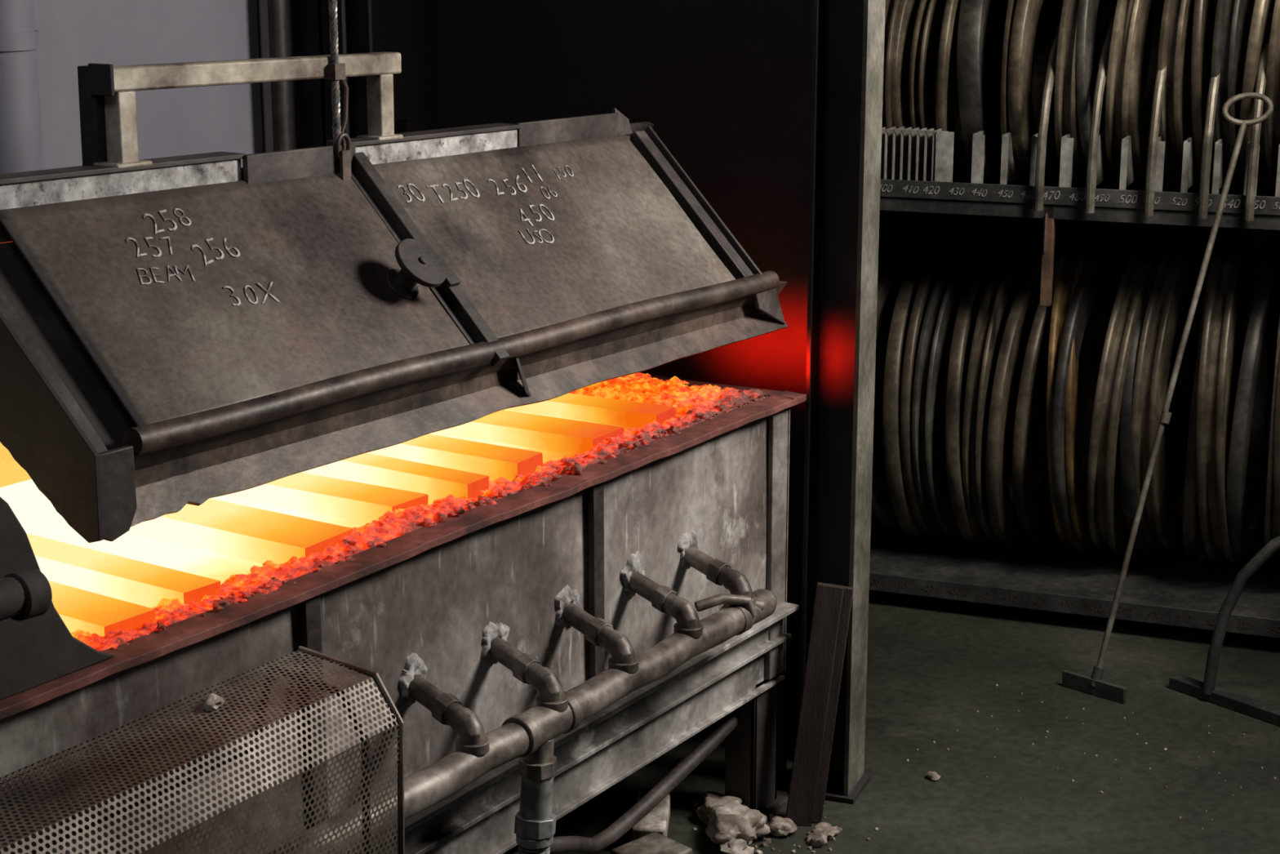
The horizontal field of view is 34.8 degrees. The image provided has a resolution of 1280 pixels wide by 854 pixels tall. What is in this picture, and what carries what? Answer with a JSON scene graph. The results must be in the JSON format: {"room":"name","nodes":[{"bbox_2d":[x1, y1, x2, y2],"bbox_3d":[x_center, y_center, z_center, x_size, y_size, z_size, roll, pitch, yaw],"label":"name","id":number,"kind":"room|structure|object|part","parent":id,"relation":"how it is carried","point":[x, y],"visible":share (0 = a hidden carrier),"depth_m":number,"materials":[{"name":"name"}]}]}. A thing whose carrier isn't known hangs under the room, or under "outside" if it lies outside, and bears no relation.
{"room":"industrial hall","nodes":[
{"label":"industrial hall","id":0,"kind":"room"},
{"bbox_2d":[32,0,262,169],"bbox_3d":[-1.951,-0.268,2.576,0.100,2.900,4.140,9,16,32],"label":"wall","id":1,"kind":"structure","parent":0,"point":[73,33],"depth_m":3.99,"materials":[{"name":"grey paint"}]},
{"bbox_2d":[266,0,291,151],"bbox_3d":[-0.756,-0.670,4.226,0.067,2.900,0.060,9,16,32],"label":"conduit","id":2,"kind":"object","parent":1,"relation":"attached to","point":[276,8],"visible":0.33,"depth_m":4.20,"materials":[{"name":"metal"}]},
{"bbox_2d":[256,0,437,152],"bbox_3d":[-0.659,-0.742,4.524,0.100,2.900,0.630,9,16,32],"label":"pipes","id":3,"kind":"object","parent":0,"point":[406,28],"depth_m":4.59,"materials":[{"name":"black metal"}]},
{"bbox_2d":[434,0,813,759],"bbox_3d":[-0.017,-0.727,4.460,1.050,2.900,0.045,9,16,32],"label":"wall","id":4,"kind":"structure","parent":0,"point":[725,86],"depth_m":4.38,"materials":[{"name":"black paint"}]},
{"bbox_2d":[394,115,413,133],"bbox_3d":[-0.555,-0.711,4.568,0.034,0.122,0.122,9,16,32],"label":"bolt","id":5,"kind":"object","parent":4,"relation":"attached to","point":[401,125],"visible":0.36,"depth_m":4.60,"materials":[{"name":"metal"}]},
{"bbox_2d":[513,590,1279,853],"bbox_3d":[1.009,1.206,2.723,9.000,0.066,10.000,9,16,32],"label":"floor","id":6,"kind":"structure","parent":0,"point":[932,663],"depth_m":4.60,"materials":[{"name":"concrete"}]},
{"bbox_2d":[0,0,44,173],"bbox_3d":[-1.109,-0.503,3.540,0.152,2.900,0.152,9,16,32],"label":"duct","id":7,"kind":"object","parent":6,"relation":"on","point":[21,146],"visible":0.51,"depth_m":3.48,"materials":[{"name":"grey metal"}]},
{"bbox_2d":[299,0,373,148],"bbox_3d":[-0.642,-0.700,4.348,0.115,2.900,0.095,9,16,32],"label":"h-section","id":8,"kind":"object","parent":6,"relation":"on","point":[353,16],"visible":0.26,"depth_m":4.32,"materials":[{"name":"metal"}]},
{"bbox_2d":[0,373,806,853],"bbox_3d":[-0.581,0.398,3.394,0.744,1.220,2.396,9,16,32],"label":"furnace","id":9,"kind":"object","parent":6,"relation":"on","point":[432,593],"visible":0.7,"depth_m":3.32,"materials":[{"name":"metal"}]},
{"bbox_2d":[0,645,404,853],"bbox_3d":[-0.690,0.617,2.483,0.228,0.413,1.005,9,16,32],"label":"guard","id":10,"kind":"object","parent":9,"relation":"attached to","point":[260,734],"visible":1,"depth_m":2.62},
{"bbox_2d":[202,693,224,712],"bbox_3d":[-0.558,0.360,2.672,0.026,0.019,0.042,-1,14,-3],"label":"fragment","id":11,"kind":"object","parent":10,"relation":"on","point":[212,701],"visible":1,"depth_m":2.66,"materials":[{"name":"beige stone"}]},
{"bbox_2d":[26,392,675,635],"bbox_3d":[-0.593,0.143,3.330,0.517,0.074,1.820,9,16,32],"label":"bars","id":12,"kind":"object","parent":9,"relation":"on","point":[100,593],"visible":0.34,"depth_m":3.32,"materials":[{"name":"orange metal"}]},
{"bbox_2d":[0,52,787,542],"bbox_3d":[-0.487,-0.284,3.403,0.646,0.719,1.986,9,15,32],"label":"lid","id":13,"kind":"object","parent":9,"relation":"on","point":[176,331],"visible":1,"depth_m":3.10,"materials":[{"name":"metal"}]},
{"bbox_3d":[-0.348,-0.264,3.377,0.283,0.294,1.780,9,15,32],"label":"under plate","id":14,"kind":"part","parent":13,"relation":"part of","materials":[{"name":"grey metal"}]},
{"bbox_3d":[-0.504,-0.432,3.345,0.060,0.092,1.920,9,15,32],"label":"ledge frame","id":15,"kind":"part","parent":13,"relation":"part of","materials":[{"name":"metal"}]},
{"bbox_3d":[-0.339,-0.280,3.349,0.273,0.283,1.550,9,15,32],"label":"plate","id":16,"kind":"part","parent":13,"relation":"part of","materials":[{"name":"grey metal"}]},
{"bbox_3d":[-0.353,-0.248,3.225,0.098,0.096,0.102,9,15,32],"label":"peephole knob","id":17,"kind":"part","parent":13,"relation":"part of","materials":[{"name":"metal"}]},
{"bbox_3d":[-0.594,-0.234,3.546,0.330,0.495,1.780,9,15,32],"label":"plate","id":18,"kind":"part","parent":13,"relation":"part of","materials":[{"name":"metal"}]},
{"bbox_2d":[70,372,767,651],"bbox_3d":[-0.595,0.152,3.328,0.639,0.088,2.339,9,16,32],"label":"coals","id":19,"kind":"object","parent":9,"relation":"in","point":[696,404],"visible":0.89,"depth_m":3.34,"materials":[{"name":"orange stone"}]},
{"bbox_2d":[268,530,777,853],"bbox_3d":[-0.253,0.691,3.281,0.192,0.704,1.650,9,16,32],"label":"burner manifold","id":20,"kind":"object","parent":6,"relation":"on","point":[530,735],"visible":1,"depth_m":3.29,"materials":[{"name":"grey metal"}]},
{"bbox_2d":[502,671,787,853],"bbox_3d":[-0.005,0.757,3.947,0.040,0.260,1.190,9,16,32],"label":"supply pipe","id":21,"kind":"object","parent":6,"relation":"on","point":[574,843],"visible":0.71,"depth_m":4.01,"materials":[{"name":"metal"}]},
{"bbox_2d":[631,792,670,840],"bbox_3d":[0.022,0.801,4.154,0.070,0.064,0.152,1,14,4],"label":"brick","id":22,"kind":"object","parent":6,"relation":"on","point":[657,820],"visible":0.55,"depth_m":4.11,"materials":[{"name":"beige brick"}]},
{"bbox_2d":[609,831,692,853],"bbox_3d":[0.022,0.850,3.976,0.124,0.064,0.110,-13,18,-42],"label":"brick","id":23,"kind":"object","parent":6,"relation":"on","point":[654,842],"visible":1,"depth_m":3.97,"materials":[{"name":"grey brick"}]},
{"bbox_2d":[692,791,878,853],"bbox_3d":[0.283,0.800,4.200,0.482,0.093,0.514,9,16,32],"label":"rubble","id":24,"kind":"object","parent":6,"relation":"on","point":[732,824],"visible":0.94,"depth_m":4.13,"materials":[{"name":"grey stone"}]},
{"bbox_2d":[785,582,853,826],"bbox_3d":[0.369,0.570,4.205,0.162,0.508,0.061,-13,19,-42],"label":"plank","id":25,"kind":"object","parent":6,"relation":"on","point":[833,602],"visible":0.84,"depth_m":4.19,"materials":[{"name":"brown wood"}]},
{"bbox_2d":[799,0,871,804],"bbox_3d":[0.413,-0.632,4.069,0.140,2.900,0.145,5,15,21],"label":"column","id":26,"kind":"structure","parent":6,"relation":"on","point":[837,24],"depth_m":4.16,"materials":[{"name":"metal"}]},
{"bbox_2d":[843,0,885,795],"bbox_3d":[0.461,-0.634,4.052,0.010,2.888,0.130,5,15,21],"label":"flange","id":27,"kind":"object","parent":26,"relation":"attached to","point":[873,19],"visible":1,"depth_m":4.17,"materials":[{"name":"paint"}]},
{"bbox_2d":[869,3,1279,638],"bbox_3d":[1.363,-0.664,5.467,2.900,2.300,0.892,5,15,21],"label":"storage rack","id":28,"kind":"object","parent":6,"relation":"on","point":[1166,588],"visible":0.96,"depth_m":5.30,"materials":[{"name":"metal"}]},
{"bbox_2d":[871,0,1279,565],"bbox_3d":[1.233,-0.530,5.658,1.486,1.761,0.958,5,15,20],"label":"rings","id":29,"kind":"object","parent":28,"relation":"in","point":[957,419],"visible":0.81,"depth_m":5.38,"materials":[{"name":"metal"}]},
{"bbox_2d":[1062,92,1273,703],"bbox_3d":[1.271,-0.079,4.922,0.485,1.423,0.174,-12,18,-40],"label":"rake","id":30,"kind":"object","parent":6,"relation":"on","point":[1095,686],"visible":1,"depth_m":4.90,"materials":[{"name":"metal"}]},
{"bbox_3d":[1.105,0.612,4.941,0.174,0.071,0.038,13,19,43],"label":"blade","id":31,"kind":"part","parent":30,"relation":"part of","materials":[{"name":"metal"}]},
{"bbox_2d":[1168,535,1279,726],"bbox_3d":[1.556,0.447,4.744,0.649,0.484,0.272,9,16,32],"label":"stand","id":32,"kind":"object","parent":6,"relation":"on","point":[1206,690],"visible":1,"depth_m":4.85,"materials":[{"name":"metal"}]},
{"bbox_2d":[878,0,1279,528],"bbox_3d":[1.716,-1.104,6.008,3.900,2.900,0.080,5,15,21],"label":"wall","id":33,"kind":"structure","parent":0,"point":[993,234],"depth_m":6.26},
{"bbox_3d":[0.155,-1.994,3.428,6.000,0.050,8.500,9,16,32],"label":"ceiling","id":34,"kind":"structure","parent":0,"visible":0},
{"bbox_2d":[324,0,348,154],"bbox_3d":[-0.489,-1.150,3.151,0.025,1.462,0.042,9,16,32],"label":"chain","id":35,"kind":"object","parent":34,"relation":"hanging from","point":[336,71],"visible":1,"depth_m":3.29,"materials":[{"name":"metal"}]}
]}

